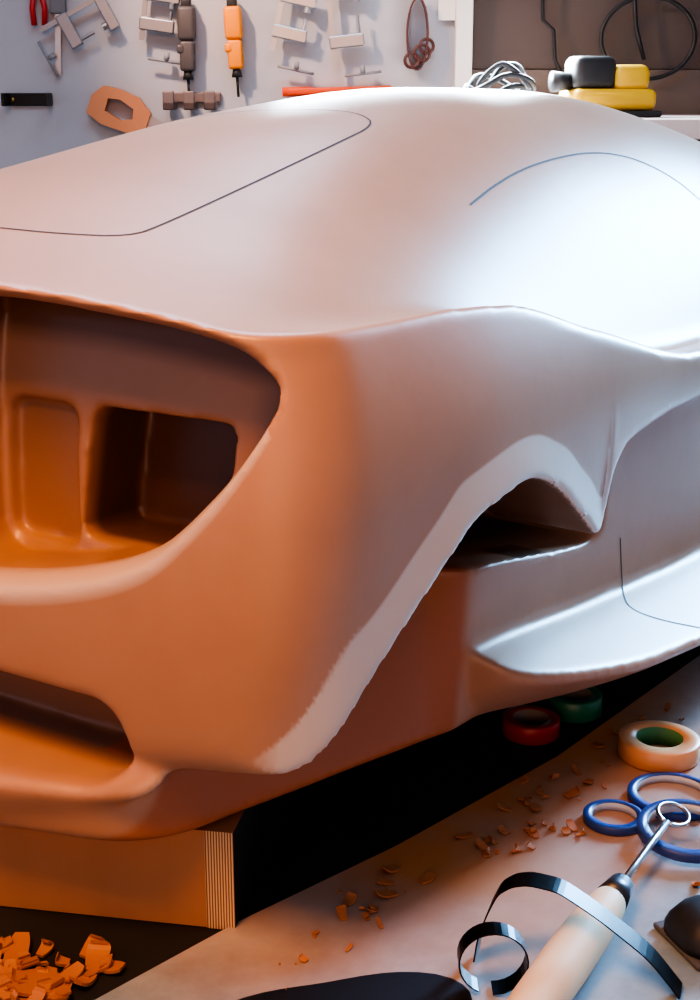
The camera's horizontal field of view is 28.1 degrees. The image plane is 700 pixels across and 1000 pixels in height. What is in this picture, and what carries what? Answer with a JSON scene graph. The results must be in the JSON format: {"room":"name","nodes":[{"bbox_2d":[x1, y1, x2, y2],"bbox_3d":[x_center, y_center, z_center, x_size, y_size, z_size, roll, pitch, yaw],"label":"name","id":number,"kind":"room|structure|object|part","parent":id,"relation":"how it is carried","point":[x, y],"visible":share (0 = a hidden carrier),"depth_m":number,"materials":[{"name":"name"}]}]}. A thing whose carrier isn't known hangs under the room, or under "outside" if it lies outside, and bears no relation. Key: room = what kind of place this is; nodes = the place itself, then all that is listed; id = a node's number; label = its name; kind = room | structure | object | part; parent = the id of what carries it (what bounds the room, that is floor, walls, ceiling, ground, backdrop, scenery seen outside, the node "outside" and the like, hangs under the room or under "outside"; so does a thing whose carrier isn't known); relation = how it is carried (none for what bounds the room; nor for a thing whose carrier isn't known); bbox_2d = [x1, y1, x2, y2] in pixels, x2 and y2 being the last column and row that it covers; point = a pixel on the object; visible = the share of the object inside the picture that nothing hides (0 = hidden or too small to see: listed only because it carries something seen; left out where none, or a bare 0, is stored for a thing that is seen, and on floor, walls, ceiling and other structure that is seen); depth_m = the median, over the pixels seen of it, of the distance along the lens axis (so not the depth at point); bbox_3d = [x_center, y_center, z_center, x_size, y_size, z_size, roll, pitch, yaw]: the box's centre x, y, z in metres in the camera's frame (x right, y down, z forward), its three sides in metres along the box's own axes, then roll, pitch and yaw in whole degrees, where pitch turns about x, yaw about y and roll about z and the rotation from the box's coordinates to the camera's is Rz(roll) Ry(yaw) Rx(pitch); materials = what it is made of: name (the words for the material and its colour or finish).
{"room":"car design workshop","nodes":[
{"label":"car design workshop","id":0,"kind":"room"},
{"bbox_2d":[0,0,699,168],"bbox_3d":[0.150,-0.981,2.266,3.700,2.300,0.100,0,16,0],"label":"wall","id":1,"kind":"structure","parent":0,"point":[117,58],"depth_m":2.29,"materials":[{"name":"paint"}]},
{"bbox_2d":[1,93,52,105],"bbox_3d":[-0.526,-0.653,2.284,0.074,0.020,0.048,0,16,0],"label":"bracket","id":2,"kind":"object","parent":1,"relation":"attached to","point":[7,99],"visible":1,"depth_m":2.30,"materials":[{"name":"black metal"}]},
{"bbox_2d":[29,0,47,25],"bbox_3d":[-0.502,-0.802,2.253,0.030,0.074,0.010,0,16,0],"label":"pliers","id":3,"kind":"object","parent":1,"relation":"attached to","point":[32,2],"visible":1,"depth_m":2.25,"materials":[{"name":"red plastic"}]},
{"bbox_2d":[50,0,65,75],"bbox_3d":[-0.471,-0.759,2.270,0.028,0.137,0.012,0,16,0],"label":"ruler","id":4,"kind":"object","parent":1,"relation":"attached to","point":[57,7],"visible":0.97,"depth_m":2.27,"materials":[{"name":"silver metal"}]},
{"bbox_2d":[37,0,119,76],"bbox_3d":[-0.438,-0.750,2.258,0.136,0.129,0.012,0,16,0],"label":"clamp","id":5,"kind":"object","parent":1,"relation":"attached to","point":[111,22],"visible":1,"depth_m":2.25,"materials":[{"name":"silver metal"}]},
{"bbox_3d":[-0.485,-0.717,2.268,0.016,0.060,0.009,-27,14,8],"label":"handle","id":6,"kind":"part","parent":5,"relation":"part of","materials":[{"name":"grey metal"}]},
{"bbox_2d":[86,85,163,132],"bbox_3d":[-0.304,-0.586,2.315,0.257,0.191,0.018,0,16,0],"label":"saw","id":7,"kind":"object","parent":1,"relation":"attached to","point":[142,118],"visible":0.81,"depth_m":2.29,"materials":[{"name":"brown wood"}]},
{"bbox_3d":[-0.273,-0.566,2.321,0.188,0.070,0.002,27,15,-7],"label":"blade","id":8,"kind":"part","parent":7,"relation":"part of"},
{"bbox_2d":[139,0,179,64],"bbox_3d":[-0.304,-0.762,2.255,0.073,0.119,0.012,0,16,0],"label":"clamp","id":9,"kind":"object","parent":1,"relation":"attached to","point":[145,23],"visible":1,"depth_m":2.25,"materials":[{"name":"silver metal"}]},
{"bbox_3d":[-0.297,-0.716,2.268,0.060,0.016,0.009,8,16,-2],"label":"handle","id":10,"kind":"part","parent":9,"relation":"part of","materials":[{"name":"grey metal"}]},
{"bbox_2d":[177,0,195,90],"bbox_3d":[-0.265,-0.730,2.268,0.030,0.157,0.028,0,16,0],"label":"drill","id":11,"kind":"object","parent":1,"relation":"attached to","point":[186,17],"visible":0.96,"depth_m":2.25,"materials":[{"name":"grey"}]},
{"bbox_2d":[162,91,220,109],"bbox_3d":[-0.260,-0.651,2.281,0.096,0.030,0.054,0,16,0],"label":"hooks","id":12,"kind":"object","parent":1,"relation":"attached to","point":[189,99],"visible":1,"depth_m":2.26,"materials":[{"name":"grey"}]},
{"bbox_2d":[223,0,243,96],"bbox_3d":[-0.188,-0.732,2.268,0.030,0.153,0.028,0,16,0],"label":"drill","id":13,"kind":"object","parent":1,"relation":"attached to","point":[232,13],"visible":1,"depth_m":2.25,"materials":[{"name":"orange plastic"}]},
{"bbox_2d":[270,0,316,75],"bbox_3d":[-0.091,-0.753,2.257,0.077,0.131,0.012,0,16,0],"label":"clamp","id":14,"kind":"object","parent":1,"relation":"attached to","point":[278,31],"visible":1,"depth_m":2.25,"materials":[{"name":"silver metal"}]},
{"bbox_3d":[-0.087,-0.703,2.272,0.060,0.016,0.009,12,16,-3],"label":"handle","id":15,"kind":"part","parent":14,"relation":"part of","materials":[{"name":"grey metal"}]},
{"bbox_2d":[282,86,391,96],"bbox_3d":[-0.021,-0.668,2.288,0.179,0.018,0.024,0,16,0],"label":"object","id":16,"kind":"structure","parent":1,"relation":"attached to","point":[286,91],"depth_m":2.28,"materials":[{"name":"orange plastic"}]},
{"bbox_2d":[326,0,381,76],"bbox_3d":[0.006,-0.755,2.257,0.091,0.142,0.012,0,16,0],"label":"clamp","id":17,"kind":"object","parent":1,"relation":"attached to","point":[349,40],"visible":1,"depth_m":2.26,"materials":[{"name":"silver metal"}]},
{"bbox_3d":[0.021,-0.698,2.274,0.060,0.016,0.009,-6,16,2],"label":"handle","id":18,"kind":"part","parent":17,"relation":"part of","materials":[{"name":"grey metal"}]},
{"bbox_2d":[438,0,454,19],"bbox_3d":[0.163,-0.795,2.259,0.041,0.041,0.013,0,16,0],"label":"paper note","id":19,"kind":"object","parent":1,"relation":"attached to","point":[446,8],"visible":0.75,"depth_m":2.26,"materials":[{"name":"white paper"}]},
{"bbox_2d":[453,0,473,87],"bbox_3d":[0.183,-0.962,2.201,0.027,2.299,0.035,0,16,0],"label":"trim","id":20,"kind":"structure","parent":1,"relation":"attached to","point":[463,27],"depth_m":2.25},
{"bbox_2d":[541,0,696,80],"bbox_3d":[0.431,-0.760,2.234,0.256,0.174,0.036,0,16,-1],"label":"cable loop","id":21,"kind":"object","parent":1,"relation":"attached to","point":[683,9],"visible":0.86,"depth_m":2.25,"materials":[{"name":"black rubber"}]},
{"bbox_2d":[239,972,471,999],"bbox_3d":[-0.005,0.199,0.536,0.109,0.001,0.048,-4,17,-14],"label":"plate","id":22,"kind":"object","parent":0,"point":[392,985],"depth_m":0.55,"materials":[{"name":"black metal"}]},
{"bbox_2d":[403,0,434,70],"bbox_3d":[0.112,-0.754,2.266,0.051,0.114,0.025,0,16,0],"label":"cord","id":23,"kind":"object","parent":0,"point":[428,51],"depth_m":2.27,"materials":[{"name":"red rubber"}]},
{"bbox_2d":[472,70,699,114],"bbox_3d":[1.074,-0.450,2.360,1.752,0.526,0.016,0,16,0],"label":"panel","id":24,"kind":"object","parent":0,"point":[678,93],"depth_m":2.29,"materials":[{"name":"brown wood"}]},
{"bbox_2d":[472,0,699,68],"bbox_3d":[1.074,-1.363,2.097,1.752,1.372,0.012,0,16,0],"label":"panel","id":25,"kind":"object","parent":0,"point":[503,30],"depth_m":2.27,"materials":[{"name":"brown wood"}]},
{"bbox_3d":[0.150,0.750,0.584,3.900,0.080,4.300,0,16,0],"label":"floor","id":26,"kind":"structure","parent":0,"visible":0},
{"bbox_2d":[0,646,699,999],"bbox_3d":[0.145,0.359,0.888,1.300,0.500,1.900,11,20,33],"label":"work table","id":27,"kind":"object","parent":26,"relation":"on","point":[336,823],"visible":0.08,"depth_m":0.69,"materials":[{"name":"grey metal"}]},
{"bbox_2d":[0,932,125,999],"bbox_3d":[-0.182,0.190,0.560,0.183,0.008,0.073,-2,16,-6],"label":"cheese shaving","id":28,"kind":"object","parent":27,"relation":"on","point":[16,978],"visible":1,"depth_m":0.57,"materials":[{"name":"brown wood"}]},
{"bbox_2d":[0,790,297,929],"bbox_3d":[-0.157,0.090,0.833,0.300,0.047,0.460,3,17,10],"label":"plinth","id":29,"kind":"object","parent":27,"relation":"on","point":[207,876],"visible":0.25,"depth_m":0.60,"materials":[{"name":"brown wood"}]},
{"bbox_2d":[0,87,699,840],"bbox_3d":[0.090,-0.145,1.021,0.530,0.298,1.122,11,20,33],"label":"model","id":30,"kind":"object","parent":27,"relation":"on","point":[340,431],"visible":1,"depth_m":0.59},
{"bbox_2d":[95,655,699,999],"bbox_3d":[0.498,0.112,0.839,0.648,0.002,1.260,11,20,33],"label":"tabletop","id":31,"kind":"object","parent":27,"relation":"on","point":[424,926],"visible":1,"depth_m":0.62,"materials":[{"name":"beige wood"}]},
{"bbox_2d":[279,703,699,989],"bbox_3d":[0.132,0.165,0.645,0.198,0.006,0.595,11,20,33],"label":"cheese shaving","id":32,"kind":"object","parent":31,"relation":"on","point":[350,898],"visible":0.92,"depth_m":0.66,"materials":[{"name":"brown wood"}]},
{"bbox_2d":[457,872,681,998],"bbox_3d":[0.087,0.172,0.558,0.090,0.040,0.032,1,16,2],"label":"metal strip","id":33,"kind":"object","parent":31,"relation":"on","point":[559,886],"visible":1,"depth_m":0.55,"materials":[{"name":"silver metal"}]},
{"bbox_2d":[507,801,690,999],"bbox_3d":[0.107,0.174,0.590,0.020,0.021,0.209,10,19,30],"label":"tool","id":34,"kind":"object","parent":31,"relation":"on","point":[564,964],"visible":0.86,"depth_m":0.56,"materials":[{"name":"brown wood"}]},
{"bbox_2d":[583,799,640,835],"bbox_3d":[0.129,0.155,0.683,0.030,0.004,0.030,11,20,33],"label":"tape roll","id":35,"kind":"object","parent":31,"relation":"on","point":[589,810],"visible":1,"depth_m":0.68,"materials":[{"name":"blue plastic"}]},
{"bbox_2d":[618,720,699,772],"bbox_3d":[0.165,0.132,0.750,0.043,0.010,0.043,11,20,33],"label":"tape roll","id":36,"kind":"object","parent":31,"relation":"on","point":[682,753],"visible":1,"depth_m":0.74,"materials":[{"name":"brown"}]},
{"bbox_2d":[627,772,699,820],"bbox_3d":[0.162,0.149,0.704,0.045,0.004,0.045,11,20,33],"label":"tape roll","id":37,"kind":"object","parent":31,"relation":"on","point":[643,780],"visible":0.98,"depth_m":0.71,"materials":[{"name":"blue plastic"}]},
{"bbox_2d":[636,799,699,863],"bbox_3d":[0.159,0.156,0.661,0.047,0.008,0.047,0,16,1],"label":"tape roll","id":38,"kind":"object","parent":31,"relation":"on","point":[647,813],"visible":1,"depth_m":0.66,"materials":[{"name":"blue plastic"}]},
{"bbox_2d":[653,895,699,970],"bbox_3d":[0.164,0.175,0.589,0.062,0.016,0.034,-6,17,-19],"label":"block","id":39,"kind":"object","parent":31,"relation":"on","point":[680,927],"visible":1,"depth_m":0.58,"materials":[{"name":"grey rubber"}]},
{"bbox_2d":[502,705,559,745],"bbox_3d":[0.101,0.125,0.778,0.032,0.010,0.032,11,20,33],"label":"tape roll","id":40,"kind":"object","parent":27,"relation":"on","point":[530,725],"visible":0.99,"depth_m":0.77,"materials":[{"name":"red plastic"}]},
{"bbox_2d":[546,686,602,723],"bbox_3d":[0.129,0.116,0.805,0.032,0.012,0.032,11,20,33],"label":"tape roll","id":41,"kind":"object","parent":27,"relation":"on","point":[585,705],"visible":0.73,"depth_m":0.79,"materials":[{"name":"green plastic"}]},
{"bbox_2d":[463,61,699,141],"bbox_3d":[1.032,-0.233,2.225,1.736,0.886,0.362,0,16,0],"label":"bench","id":42,"kind":"object","parent":26,"relation":"on","point":[688,125],"depth_m":2.06,"materials":[{"name":"beige laminate"}]},
{"bbox_3d":[0.221,-0.614,2.090,0.114,0.079,0.106,0,16,0],"label":"cable coil","id":43,"kind":"part","parent":42,"relation":"part of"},
{"bbox_2d":[548,56,661,116],"bbox_3d":[0.372,-0.611,2.070,0.157,0.086,0.090,-3,17,-12],"label":"sander","id":44,"kind":"object","parent":42,"relation":"on","point":[598,80],"visible":0.86,"depth_m":2.04,"materials":[{"name":"yellow plastic"}]}
]}

